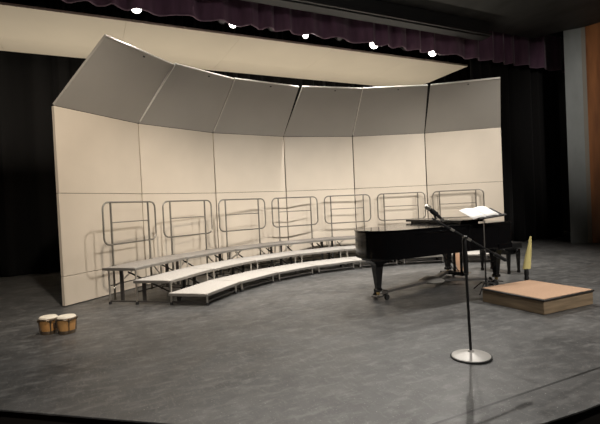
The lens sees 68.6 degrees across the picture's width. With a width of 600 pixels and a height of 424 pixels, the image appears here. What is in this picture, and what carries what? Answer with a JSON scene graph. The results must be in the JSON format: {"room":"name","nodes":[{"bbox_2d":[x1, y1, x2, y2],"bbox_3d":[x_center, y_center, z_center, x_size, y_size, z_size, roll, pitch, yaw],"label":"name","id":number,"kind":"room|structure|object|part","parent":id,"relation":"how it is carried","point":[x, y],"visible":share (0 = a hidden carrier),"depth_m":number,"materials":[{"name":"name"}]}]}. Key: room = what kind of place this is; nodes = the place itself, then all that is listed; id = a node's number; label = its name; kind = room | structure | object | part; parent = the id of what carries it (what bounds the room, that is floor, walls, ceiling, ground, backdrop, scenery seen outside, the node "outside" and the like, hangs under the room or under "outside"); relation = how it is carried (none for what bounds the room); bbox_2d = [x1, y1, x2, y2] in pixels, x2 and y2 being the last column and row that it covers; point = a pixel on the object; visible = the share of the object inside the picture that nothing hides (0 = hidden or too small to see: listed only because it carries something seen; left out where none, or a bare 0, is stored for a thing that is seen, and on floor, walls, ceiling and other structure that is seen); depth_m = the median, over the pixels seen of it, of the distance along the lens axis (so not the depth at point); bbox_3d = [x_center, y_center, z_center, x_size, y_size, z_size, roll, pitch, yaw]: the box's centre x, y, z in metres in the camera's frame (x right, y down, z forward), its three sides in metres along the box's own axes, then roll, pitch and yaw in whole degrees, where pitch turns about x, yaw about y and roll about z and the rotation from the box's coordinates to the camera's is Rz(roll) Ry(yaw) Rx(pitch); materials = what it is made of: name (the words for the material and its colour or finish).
{"room":"concert stage","nodes":[
{"label":"concert stage","id":0,"kind":"room"},
{"bbox_2d":[0,231,599,423],"bbox_3d":[0.520,1.321,9.349,25.000,0.012,12.640,-3,1,-26],"label":"floor","id":1,"kind":"structure","parent":0,"point":[316,348],"depth_m":4.50,"materials":[{"name":"grey wood"}]},
{"bbox_2d":[37,314,77,334],"bbox_3d":[-3.087,1.430,5.606,0.486,0.228,0.251,-3,1,4],"label":"drums","id":2,"kind":"object","parent":1,"relation":"on","point":[50,324],"visible":1,"depth_m":5.53,"materials":[{"name":"brown wood"}]},
{"bbox_2d":[52,34,172,305],"bbox_3d":[-3.449,-0.676,8.014,1.508,4.386,1.988,-2,1,22],"label":"tower","id":3,"kind":"object","parent":1,"relation":"on","point":[97,158],"visible":0.94,"depth_m":7.79,"materials":[{"name":"beige laminate"}]},
{"bbox_3d":[-3.619,-1.045,8.014,0.060,1.412,1.886,-2,1,22],"label":"wall panel","id":4,"kind":"part","parent":3,"relation":"part of","materials":[{"name":"beige laminate"}]},
{"bbox_3d":[-3.555,0.346,8.038,0.060,1.356,1.886,-2,1,22],"label":"wall panel","id":5,"kind":"part","parent":3,"relation":"part of","materials":[{"name":"beige laminate"}]},
{"bbox_3d":[-3.513,1.269,8.053,0.060,0.476,1.886,-2,1,22],"label":"wall panel","id":6,"kind":"part","parent":3,"relation":"part of","materials":[{"name":"beige laminate"}]},
{"bbox_3d":[-2.816,-2.873,7.849,0.055,0.049,1.668,-2,1,22],"label":"edge trim","id":7,"kind":"part","parent":3,"relation":"part of","materials":[{"name":"white"}]},
{"bbox_2d":[102,201,240,305],"bbox_3d":[-2.132,0.619,7.532,1.882,1.695,1.487,-2,1,21],"label":"choral riser","id":8,"kind":"object","parent":1,"relation":"on","point":[207,288],"visible":1,"depth_m":7.35,"materials":[{"name":"grey metal"}]},
{"bbox_3d":[-3.139,1.221,7.245,0.030,0.535,0.030,-3,1,-1],"label":"leg","id":9,"kind":"part","parent":8,"relation":"part of","materials":[{"name":"grey metal"}]},
{"bbox_3d":[-3.153,0.660,7.425,0.054,1.650,0.050,-2,1,21],"label":"post","id":10,"kind":"part","parent":8,"relation":"part of","materials":[{"name":"grey metal"}]},
{"bbox_3d":[-2.930,1.201,7.242,0.055,0.515,0.030,-2,1,21],"label":"support post","id":11,"kind":"part","parent":8,"relation":"part of","materials":[{"name":"grey metal"}]},
{"bbox_3d":[-3.014,0.178,7.859,0.031,0.745,1.319,-2,1,21],"label":"guard rail","id":12,"kind":"part","parent":8,"relation":"part of","materials":[{"name":"grey metal"}]},
{"bbox_3d":[-3.018,0.166,7.850,0.019,0.019,0.920,-2,1,21],"label":"cross rail","id":13,"kind":"part","parent":8,"relation":"part of","materials":[{"name":"grey metal"}]},
{"bbox_3d":[-2.646,1.200,7.118,0.030,0.535,0.030,-2,1,44],"label":"leg","id":14,"kind":"part","parent":8,"relation":"part of","materials":[{"name":"grey metal"}]},
{"bbox_3d":[-2.526,1.287,7.141,0.055,0.310,0.030,-2,1,21],"label":"support post","id":15,"kind":"part","parent":8,"relation":"part of","materials":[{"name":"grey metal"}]},
{"bbox_3d":[-2.821,0.630,8.283,0.054,1.650,0.050,-2,1,21],"label":"post","id":16,"kind":"part","parent":8,"relation":"part of","materials":[{"name":"grey metal"}]},
{"bbox_3d":[-2.281,1.433,7.031,1.749,0.022,0.022,-2,1,14],"label":"floor rail","id":17,"kind":"part","parent":8,"relation":"part of","materials":[{"name":"grey metal"}]},
{"bbox_3d":[-2.513,1.164,8.319,0.055,0.515,0.030,-2,1,21],"label":"support post","id":18,"kind":"part","parent":8,"relation":"part of","materials":[{"name":"grey metal"}]},
{"bbox_3d":[-2.042,1.278,6.965,0.030,0.330,0.030,-3,1,-1],"label":"leg","id":19,"kind":"part","parent":8,"relation":"part of","materials":[{"name":"grey metal"}]},
{"bbox_3d":[-2.144,1.253,8.127,0.055,0.310,0.030,-2,1,21],"label":"support post","id":20,"kind":"part","parent":8,"relation":"part of","materials":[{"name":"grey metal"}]},
{"bbox_3d":[-1.885,1.397,8.052,1.749,0.022,0.022,-2,1,28],"label":"floor rail","id":21,"kind":"part","parent":8,"relation":"part of","materials":[{"name":"grey metal"}]},
{"bbox_2d":[138,63,233,283],"bbox_3d":[-2.516,-0.745,9.574,1.508,4.386,1.917,-2,1,39],"label":"tower","id":22,"kind":"object","parent":1,"relation":"on","point":[176,164],"visible":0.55,"depth_m":9.48,"materials":[{"name":"beige laminate"}]},
{"bbox_3d":[-2.650,-1.117,9.653,0.060,1.412,1.904,-2,1,39],"label":"wall panel","id":23,"kind":"part","parent":22,"relation":"part of","materials":[{"name":"beige laminate"}]},
{"bbox_3d":[-2.586,0.274,9.677,0.060,1.356,1.904,-2,1,39],"label":"wall panel","id":24,"kind":"part","parent":22,"relation":"part of","materials":[{"name":"beige laminate"}]},
{"bbox_3d":[-2.543,1.197,9.692,0.060,0.476,1.904,-2,1,39],"label":"wall panel","id":25,"kind":"part","parent":22,"relation":"part of","materials":[{"name":"beige laminate"}]},
{"bbox_3d":[-2.202,-2.406,9.074,2.106,1.081,0.681,-3,1,-28],"label":"edge trim","id":26,"kind":"part","parent":22,"relation":"part of","materials":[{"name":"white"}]},
{"bbox_2d":[162,200,277,291],"bbox_3d":[-1.537,0.573,8.653,1.882,1.695,1.487,-2,1,35],"label":"choral riser","id":27,"kind":"object","parent":1,"relation":"on","point":[251,275],"visible":0.81,"depth_m":8.67,"materials":[{"name":"grey"}]},
{"bbox_3d":[-2.555,0.610,8.789,0.054,1.650,0.050,-2,1,35],"label":"post","id":28,"kind":"part","parent":27,"relation":"part of","materials":[{"name":"grey metal"}]},
{"bbox_3d":[-2.382,1.154,8.564,0.055,0.515,0.030,-2,1,35],"label":"support post","id":29,"kind":"part","parent":27,"relation":"part of","materials":[{"name":"grey metal"}]},
{"bbox_3d":[-2.317,0.124,9.173,0.031,0.745,1.319,-2,1,35],"label":"guard rail","id":30,"kind":"part","parent":27,"relation":"part of","materials":[{"name":"grey metal"}]},
{"bbox_3d":[-2.323,0.112,9.164,0.019,0.019,0.920,-2,1,35],"label":"cross rail","id":31,"kind":"part","parent":27,"relation":"part of","materials":[{"name":"grey metal"}]},
{"bbox_3d":[-1.802,1.391,8.210,1.749,0.022,0.022,-2,1,28],"label":"floor rail","id":32,"kind":"part","parent":27,"relation":"part of","materials":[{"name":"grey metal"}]},
{"bbox_3d":[-2.031,0.573,9.544,0.054,1.650,0.050,-2,1,35],"label":"post","id":33,"kind":"part","parent":27,"relation":"part of","materials":[{"name":"grey metal"}]},
{"bbox_2d":[212,78,298,269],"bbox_3d":[-1.128,-0.830,10.824,1.925,4.386,1.508,-3,1,-33],"label":"tower","id":34,"kind":"object","parent":1,"relation":"on","point":[251,165],"visible":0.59,"depth_m":10.76,"materials":[{"name":"beige laminate"}]},
{"bbox_3d":[-1.224,-1.204,10.938,1.924,1.412,0.060,-3,1,-33],"label":"wall panel","id":35,"kind":"part","parent":34,"relation":"part of","materials":[{"name":"beige laminate"}]},
{"bbox_3d":[-1.160,0.187,10.962,1.924,1.356,0.060,-3,1,-33],"label":"wall panel","id":36,"kind":"part","parent":34,"relation":"part of","materials":[{"name":"beige laminate"}]},
{"bbox_3d":[-1.118,1.110,10.977,1.924,0.476,0.060,-3,1,-33],"label":"wall panel","id":37,"kind":"part","parent":34,"relation":"part of","materials":[{"name":"beige laminate"}]},
{"bbox_3d":[-0.981,-2.481,10.202,2.109,1.080,0.722,-3,1,-10],"label":"edge trim","id":38,"kind":"part","parent":34,"relation":"part of","materials":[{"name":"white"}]},
{"bbox_2d":[218,198,316,281],"bbox_3d":[-0.696,0.518,9.604,1.487,1.695,1.882,-3,1,-42],"label":"choral riser","id":39,"kind":"object","parent":1,"relation":"on","point":[281,269],"visible":0.79,"depth_m":9.71,"materials":[{"name":"grey metal"}]},
{"bbox_3d":[-1.654,0.548,9.974,0.050,1.650,0.054,-3,1,-42],"label":"post","id":40,"kind":"part","parent":39,"relation":"part of","materials":[{"name":"grey metal"}]},
{"bbox_3d":[-1.332,0.060,10.286,1.319,0.745,0.031,-3,1,-42],"label":"guard rail","id":41,"kind":"part","parent":39,"relation":"part of","materials":[{"name":"grey metal"}]},
{"bbox_3d":[-0.968,0.507,10.585,0.050,1.650,0.054,-3,1,-42],"label":"post","id":42,"kind":"part","parent":39,"relation":"part of","materials":[{"name":"grey metal"}]},
{"bbox_2d":[0,406,599,423],"bbox_3d":[0.556,1.870,9.335,24.800,1.088,12.491,-3,1,-26],"label":"trim","id":43,"kind":"structure","parent":1,"relation":"attached to","point":[592,416],"depth_m":3.34,"materials":[{"name":"black"}]},
{"bbox_2d":[271,196,357,273],"bbox_3d":[0.344,0.458,10.330,1.487,1.695,1.882,-3,1,-28],"label":"choral riser","id":44,"kind":"object","parent":1,"relation":"on","point":[340,261],"visible":0.78,"depth_m":10.48,"materials":[{"name":"grey metal"}]},
{"bbox_3d":[-0.501,0.480,10.914,0.050,1.650,0.054,-3,1,-28],"label":"post","id":45,"kind":"part","parent":44,"relation":"part of","materials":[{"name":"grey metal"}]},
{"bbox_3d":[-0.113,-0.010,11.137,1.319,0.745,0.031,-3,1,-28],"label":"guard rail","id":46,"kind":"part","parent":44,"relation":"part of","materials":[{"name":"grey metal"}]},
{"bbox_3d":[0.309,0.435,11.348,0.050,1.650,0.054,-3,1,-28],"label":"post","id":47,"kind":"part","parent":44,"relation":"part of","materials":[{"name":"grey metal"}]},
{"bbox_2d":[284,86,361,261],"bbox_3d":[0.582,-0.921,11.609,1.908,4.386,1.508,-3,1,-16],"label":"tower","id":48,"kind":"object","parent":1,"relation":"on","point":[318,167],"visible":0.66,"depth_m":11.62,"materials":[{"name":"beige laminate"}]},
{"bbox_3d":[0.524,-1.298,11.741,1.908,1.412,0.060,-3,1,-16],"label":"wall panel","id":49,"kind":"part","parent":48,"relation":"part of","materials":[{"name":"beige laminate"}]},
{"bbox_3d":[0.588,0.093,11.765,1.908,1.356,0.060,-3,1,-16],"label":"wall panel","id":50,"kind":"part","parent":48,"relation":"part of","materials":[{"name":"beige laminate"}]},
{"bbox_3d":[0.631,1.016,11.780,1.908,0.476,0.060,-3,1,-16],"label":"wall panel","id":51,"kind":"part","parent":48,"relation":"part of","materials":[{"name":"beige laminate"}]},
{"bbox_3d":[0.812,-3.092,10.912,1.570,0.049,0.055,-3,1,-16],"label":"edge trim","id":52,"kind":"part","parent":48,"relation":"part of","materials":[{"name":"white"}]},
{"bbox_2d":[323,194,397,268],"bbox_3d":[1.525,0.396,10.792,1.487,1.695,1.882,-3,1,-15],"label":"choral riser","id":53,"kind":"object","parent":1,"relation":"on","point":[352,247],"visible":0.54,"depth_m":11.29,"materials":[{"name":"grey metal"}]},
{"bbox_3d":[0.840,0.407,11.558,0.050,1.650,0.054,-3,1,-15],"label":"post","id":54,"kind":"part","parent":53,"relation":"part of","materials":[{"name":"grey metal"}]},
{"bbox_3d":[1.270,-0.083,11.678,1.319,0.745,0.031,-3,1,-15],"label":"guard rail","id":55,"kind":"part","parent":53,"relation":"part of","materials":[{"name":"grey metal"}]},
{"bbox_3d":[1.729,0.362,11.790,0.050,1.650,0.054,-3,1,-15],"label":"post","id":56,"kind":"part","parent":53,"relation":"part of","materials":[{"name":"grey metal"}]},
{"bbox_2d":[353,84,427,228],"bbox_3d":[2.459,-1.012,11.877,1.949,4.386,1.509,-3,1,0],"label":"tower","id":57,"kind":"object","parent":1,"relation":"on","point":[387,162],"visible":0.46,"depth_m":11.98,"materials":[{"name":"beige laminate"}]},
{"bbox_3d":[2.442,-1.390,12.014,1.948,1.412,0.060,-3,1,0],"label":"wall panel","id":58,"kind":"part","parent":57,"relation":"part of","materials":[{"name":"beige laminate"}]},
{"bbox_3d":[2.193,-2.644,11.229,2.040,1.080,0.726,-2,1,24],"label":"edge trim","id":59,"kind":"part","parent":57,"relation":"part of","materials":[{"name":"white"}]},
{"bbox_3d":[2.506,0.000,12.038,1.948,1.356,0.060,-3,1,0],"label":"wall panel","id":60,"kind":"part","parent":57,"relation":"part of","materials":[{"name":"beige laminate"}]},
{"bbox_2d":[377,192,443,264],"bbox_3d":[2.782,0.335,10.965,1.487,1.695,1.882,-3,1,-1],"label":"choral riser","id":61,"kind":"object","parent":1,"relation":"on","point":[417,205],"visible":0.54,"depth_m":11.86,"materials":[{"name":"grey metal"}]},
{"bbox_3d":[2.295,0.335,11.870,0.050,1.650,0.054,-3,1,-1],"label":"post","id":62,"kind":"part","parent":61,"relation":"part of","materials":[{"name":"grey metal"}]},
{"bbox_3d":[2.743,-0.154,11.880,1.319,0.745,0.031,-3,1,-1],"label":"guard rail","id":63,"kind":"part","parent":61,"relation":"part of","materials":[{"name":"grey metal"}]},
{"bbox_3d":[3.214,0.293,11.886,0.050,1.650,0.054,-3,1,-1],"label":"post","id":64,"kind":"part","parent":61,"relation":"part of","materials":[{"name":"grey metal"}]},
{"bbox_2d":[371,271,502,299],"bbox_3d":[2.071,1.186,7.434,2.460,0.180,1.310,-3,1,-26],"label":"piano dolly","id":65,"kind":"object","parent":1,"relation":"on","point":[436,279],"visible":0.81,"depth_m":7.31,"materials":[{"name":"grey metal"}]},
{"bbox_2d":[354,218,511,294],"bbox_3d":[2.006,0.681,7.407,2.693,1.055,1.526,-3,1,-26],"label":"grand piano","id":66,"kind":"object","parent":65,"relation":"on","point":[423,237],"visible":0.91,"depth_m":6.67,"materials":[{"name":"black paint"}]},
{"bbox_3d":[1.175,0.945,6.666,0.397,0.520,0.260,-3,1,-26],"label":"leg","id":67,"kind":"part","parent":66,"relation":"part of","materials":[{"name":"black paint"}]},
{"bbox_3d":[1.794,0.236,7.306,2.269,0.021,1.525,-3,1,-26],"label":"lid","id":68,"kind":"part","parent":66,"relation":"part of","materials":[{"name":"black paint"}]},
{"bbox_3d":[2.821,0.840,8.416,0.298,0.520,0.260,-3,1,-26],"label":"leg","id":69,"kind":"part","parent":66,"relation":"part of","materials":[{"name":"black paint"}]},
{"bbox_3d":[2.513,0.270,6.816,1.900,0.022,0.014,-3,1,-26],"label":"rim moulding","id":70,"kind":"part","parent":66,"relation":"part of","materials":[{"name":"black paint"}]},
{"bbox_3d":[2.933,0.175,7.862,0.580,0.022,1.520,-3,1,-26],"label":"lid","id":71,"kind":"part","parent":66,"relation":"part of","materials":[{"name":"black paint"}]},
{"bbox_3d":[3.304,0.834,7.427,0.298,0.520,0.260,-3,1,-26],"label":"leg","id":72,"kind":"part","parent":66,"relation":"part of","materials":[{"name":"black paint"}]},
{"bbox_3d":[2.600,1.158,8.053,0.130,0.084,1.053,-2,1,33],"label":"arm","id":73,"kind":"part","parent":65,"relation":"part of","materials":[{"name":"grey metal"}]},
{"bbox_3d":[2.897,1.155,7.452,1.023,0.084,0.130,-3,1,3],"label":"arm","id":74,"kind":"part","parent":65,"relation":"part of","materials":[{"name":"grey metal"}]},
{"bbox_2d":[455,253,459,269],"bbox_3d":[3.139,0.892,8.794,0.251,0.640,0.060,-2,1,21],"label":"leaning board","id":75,"kind":"object","parent":1,"relation":"on","point":[457,255],"visible":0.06,"depth_m":8.78,"materials":[{"name":"beige wood"}]},
{"bbox_2d":[432,189,489,262],"bbox_3d":[4.044,0.280,10.838,1.487,1.695,1.882,-2,1,13],"label":"choral riser","id":76,"kind":"object","parent":1,"relation":"on","point":[470,253],"visible":0.32,"depth_m":11.63,"materials":[{"name":"grey metal"}]},
{"bbox_3d":[3.782,0.268,11.832,0.050,1.650,0.054,-2,1,13],"label":"post","id":77,"kind":"part","parent":76,"relation":"part of","materials":[{"name":"grey metal"}]},
{"bbox_3d":[4.222,-0.219,11.732,1.319,0.745,0.031,-2,1,13],"label":"guard rail","id":78,"kind":"part","parent":76,"relation":"part of","materials":[{"name":"grey metal"}]},
{"bbox_2d":[425,77,503,250],"bbox_3d":[4.358,-1.096,11.659,1.914,4.386,1.509,-2,1,13],"label":"tower","id":79,"kind":"object","parent":1,"relation":"on","point":[466,158],"visible":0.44,"depth_m":11.66,"materials":[{"name":"beige laminate"}]},
{"bbox_3d":[4.374,-1.475,11.793,1.914,1.412,0.060,-2,1,13],"label":"wall panel","id":80,"kind":"part","parent":79,"relation":"part of","materials":[{"name":"beige laminate"}]},
{"bbox_3d":[4.438,-0.085,11.816,1.914,1.356,0.060,-2,1,13],"label":"wall panel","id":81,"kind":"part","parent":79,"relation":"part of","materials":[{"name":"beige laminate"}]},
{"bbox_3d":[4.090,-3.242,10.916,1.631,0.049,0.055,-2,1,13],"label":"edge trim","id":82,"kind":"part","parent":79,"relation":"part of","materials":[{"name":"white"}]},
{"bbox_2d":[432,218,506,363],"bbox_3d":[1.585,0.696,4.071,0.598,1.323,0.368,-2,1,29],"label":"microphone stand","id":83,"kind":"object","parent":1,"relation":"on","point":[467,356],"visible":1,"depth_m":4.06,"materials":[{"name":"metal"}]},
{"bbox_2d":[424,204,444,221],"bbox_3d":[1.246,0.010,4.067,0.195,0.172,0.052,-3,1,-8],"label":"microphone","id":84,"kind":"object","parent":83,"relation":"attached to","point":[427,207],"visible":1,"depth_m":4.05,"materials":[{"name":"black metal"}]},
{"bbox_2d":[424,204,430,210],"bbox_3d":[1.179,-0.041,4.058,0.064,0.064,0.054,-3,1,0],"label":"grille","id":85,"kind":"object","parent":84,"relation":"attached to","point":[427,207],"depth_m":4.04,"materials":[{"name":"silver metal"}]},
{"bbox_3d":[1.569,0.255,4.071,0.674,0.453,0.016,-4,1,0],"label":"boom arm","id":86,"kind":"part","parent":83,"relation":"part of","materials":[{"name":"black metal"}]},
{"bbox_2d":[474,208,506,294],"bbox_3d":[2.914,0.593,6.919,0.635,1.297,0.435,-3,1,-18],"label":"music stand","id":87,"kind":"object","parent":1,"relation":"on","point":[485,282],"visible":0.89,"depth_m":6.83,"materials":[{"name":"black metal"}]},
{"bbox_2d":[459,206,498,218],"bbox_3d":[2.851,0.008,6.962,0.520,0.190,0.345,-3,1,-18],"label":"sheet music","id":88,"kind":"object","parent":87,"relation":"on","point":[480,211],"visible":1,"depth_m":6.95,"materials":[{"name":"white paper"}]},
{"bbox_2d":[480,241,521,273],"bbox_3d":[3.947,0.871,8.647,0.380,0.597,0.792,-3,1,-26],"label":"piano bench","id":89,"kind":"object","parent":1,"relation":"on","point":[508,252],"visible":0.59,"depth_m":8.38,"materials":[{"name":"black wood"}]},
{"bbox_3d":[3.683,0.992,8.892,0.060,0.370,0.060,-3,1,-26],"label":"leg","id":90,"kind":"part","parent":89,"relation":"part of","materials":[{"name":"black paint"}]},
{"bbox_3d":[3.955,0.989,8.334,0.060,0.370,0.060,-3,1,-26],"label":"leg","id":91,"kind":"part","parent":89,"relation":"part of","materials":[{"name":"black paint"}]},
{"bbox_3d":[3.925,0.640,8.666,0.380,0.120,0.740,-3,1,-26],"label":"seat","id":92,"kind":"part","parent":89,"relation":"part of","materials":[{"name":"black leather"}]},
{"bbox_3d":[4.198,0.976,8.453,0.060,0.370,0.060,-3,1,-26],"label":"leg","id":93,"kind":"part","parent":89,"relation":"part of","materials":[{"name":"black paint"}]},
{"bbox_2d":[523,236,531,280],"bbox_3d":[3.781,0.804,7.322,0.168,0.790,0.071,-3,1,-13],"label":"wand","id":94,"kind":"object","parent":1,"relation":"on","point":[527,260],"visible":0.8,"depth_m":7.30,"materials":[{"name":"yellow plastic"}]},
{"bbox_2d":[481,280,593,314],"bbox_3d":[3.228,1.144,6.020,1.010,0.197,0.965,-3,1,-25],"label":"podium","id":95,"kind":"object","parent":1,"relation":"on","point":[538,297],"visible":1,"depth_m":5.75,"materials":[{"name":"brown wood"}]},
{"bbox_2d":[432,54,472,131],"bbox_3d":[-2.840,-2.125,14.705,26.000,9.000,0.100,-3,1,-26],"label":"wall","id":96,"kind":"structure","parent":0,"point":[436,57],"depth_m":19.00,"materials":[{"name":"black"}]},
{"bbox_2d":[378,0,599,38],"bbox_3d":[2.942,-4.960,0.841,24.500,0.200,18.880,-3,1,-26],"label":"ceiling","id":97,"kind":"structure","parent":0,"point":[531,19],"depth_m":11.37,"materials":[{"name":"black paint"}]},
{"bbox_2d":[243,0,491,40],"bbox_3d":[-0.730,-4.632,9.195,13.000,0.400,0.380,-3,1,-26],"label":"track","id":98,"kind":"object","parent":97,"relation":"hanging from","point":[374,11],"visible":1,"depth_m":10.57,"materials":[{"name":"black metal"}]},
{"bbox_2d":[558,70,569,231],"bbox_3d":[9.541,-2.746,17.803,0.100,9.000,5.400,-3,1,-26],"label":"wall","id":99,"kind":"structure","parent":0,"point":[561,76],"depth_m":16.71,"materials":[{"name":"black"}]},
{"bbox_2d":[549,23,595,37],"bbox_3d":[-0.545,-5.849,9.593,26.000,1.600,0.080,-3,1,-26],"label":"wall header","id":100,"kind":"structure","parent":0,"point":[558,34],"depth_m":13.80,"materials":[{"name":"black"}]},
{"bbox_2d":[563,28,587,242],"bbox_3d":[8.254,-2.207,13.083,0.419,6.200,0.863,-2,1,39],"label":"wall","id":101,"kind":"structure","parent":0,"point":[574,109],"depth_m":12.78,"materials":[{"name":"grey paint"}]},
{"bbox_2d":[581,27,592,242],"bbox_3d":[8.325,-2.204,12.741,0.236,6.200,0.158,-4,1,-44],"label":"trim","id":102,"kind":"structure","parent":101,"relation":"attached to","point":[583,41],"depth_m":12.65,"materials":[{"name":"brown wood"}]},
{"bbox_2d":[585,22,599,242],"bbox_3d":[13.532,-1.771,5.502,3.115,7.300,17.800,-3,1,-26],"label":"wall","id":103,"kind":"structure","parent":0,"point":[592,32],"depth_m":12.52,"materials":[{"name":"brown wood"}]},
{"bbox_3d":[-1.798,-6.684,12.068,26.000,0.100,7.000,-3,1,-26],"label":"ceiling","id":104,"kind":"structure","parent":0,"visible":0},
{"bbox_2d":[0,51,110,276],"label":"curtain","id":105,"kind":"object","parent":104,"relation":"hanging from","point":[32,86],"depth_m":11.37,"materials":[{"name":"black fabric"}]},
{"bbox_2d":[0,0,432,59],"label":"curtain","id":106,"kind":"object","parent":104,"relation":"hanging from","point":[111,10],"depth_m":13.39,"materials":[{"name":"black fabric"}]},
{"bbox_2d":[0,0,467,85],"bbox_3d":[-2.168,-5.362,11.602,14.996,2.490,2.743,-3,1,-26],"label":"cloud","id":107,"kind":"object","parent":104,"relation":"hanging from","point":[23,28],"visible":0.81,"depth_m":11.11,"materials":[{"name":"beige laminate"}]},
{"bbox_3d":[-5.429,-3.984,10.003,2.546,0.090,2.743,-3,1,-26],"label":"panel","id":108,"kind":"part","parent":107,"relation":"part of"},
{"bbox_3d":[-3.141,-4.108,11.120,2.546,0.090,2.743,-3,1,-26],"label":"panel","id":109,"kind":"part","parent":107,"relation":"part of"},
{"bbox_3d":[-0.852,-4.232,12.238,2.546,0.090,2.743,-3,1,-26],"label":"panel","id":110,"kind":"part","parent":107,"relation":"part of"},
{"bbox_3d":[1.423,-4.355,13.349,2.516,0.090,2.743,-3,1,-26],"label":"panel","id":111,"kind":"part","parent":107,"relation":"part of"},
{"bbox_3d":[3.586,-4.472,14.406,2.296,0.090,2.743,-3,1,-26],"label":"panel","id":112,"kind":"part","parent":107,"relation":"part of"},
{"bbox_2d":[62,0,564,72],"bbox_3d":[1.291,-5.476,10.787,17.509,2.613,0.216,-3,1,-26],"label":"valance","id":113,"kind":"object","parent":104,"relation":"hanging from","point":[547,51],"visible":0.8,"depth_m":10.88,"materials":[{"name":"purple fabric"}]},
{"bbox_2d":[443,54,470,82],"bbox_3d":[6.750,-5.101,15.780,4.354,4.030,0.252,-3,1,-26],"label":"curtain","id":114,"kind":"object","parent":104,"relation":"hanging from","point":[463,74],"visible":0.03,"depth_m":15.13,"materials":[{"name":"black fabric"}]},
{"bbox_2d":[470,58,563,240],"bbox_3d":[6.938,-3.086,13.913,4.250,8.010,0.235,-3,1,-26],"label":"curtain","id":115,"kind":"object","parent":104,"relation":"hanging from","point":[529,97],"visible":0.49,"depth_m":14.06,"materials":[{"name":"black fabric"}]},
{"bbox_3d":[-0.211,-5.727,10.634,14.500,1.910,0.059,-3,1,-26],"label":"batten","id":116,"kind":"object","parent":104,"relation":"hanging from","visible":0},
{"bbox_2d":[131,8,141,13],"bbox_3d":[-3.353,-4.337,8.986,0.269,0.662,0.422,-3,1,-26],"label":"stage light","id":117,"kind":"object","parent":116,"relation":"hanging from","point":[136,11],"visible":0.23,"depth_m":8.89,"materials":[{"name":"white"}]},
{"bbox_2d":[217,20,226,24],"bbox_3d":[-1.780,-4.466,9.881,0.239,0.578,0.363,-3,1,-26],"label":"stage light","id":118,"kind":"object","parent":116,"relation":"hanging from","point":[221,22],"visible":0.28,"depth_m":9.82,"materials":[{"name":"black metal"}]},
{"bbox_2d":[369,43,377,48],"bbox_3d":[1.956,-4.600,11.572,0.279,0.710,0.438,-2,1,23],"label":"stage light","id":119,"kind":"object","parent":116,"relation":"hanging from","point":[371,45],"visible":0.4,"depth_m":11.45,"materials":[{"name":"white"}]},
{"bbox_2d":[428,51,435,56],"bbox_3d":[3.755,-4.707,12.453,0.257,0.692,0.400,-2,1,13],"label":"stage light","id":120,"kind":"object","parent":116,"relation":"hanging from","point":[432,54],"visible":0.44,"depth_m":12.34,"materials":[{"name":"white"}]}
]}

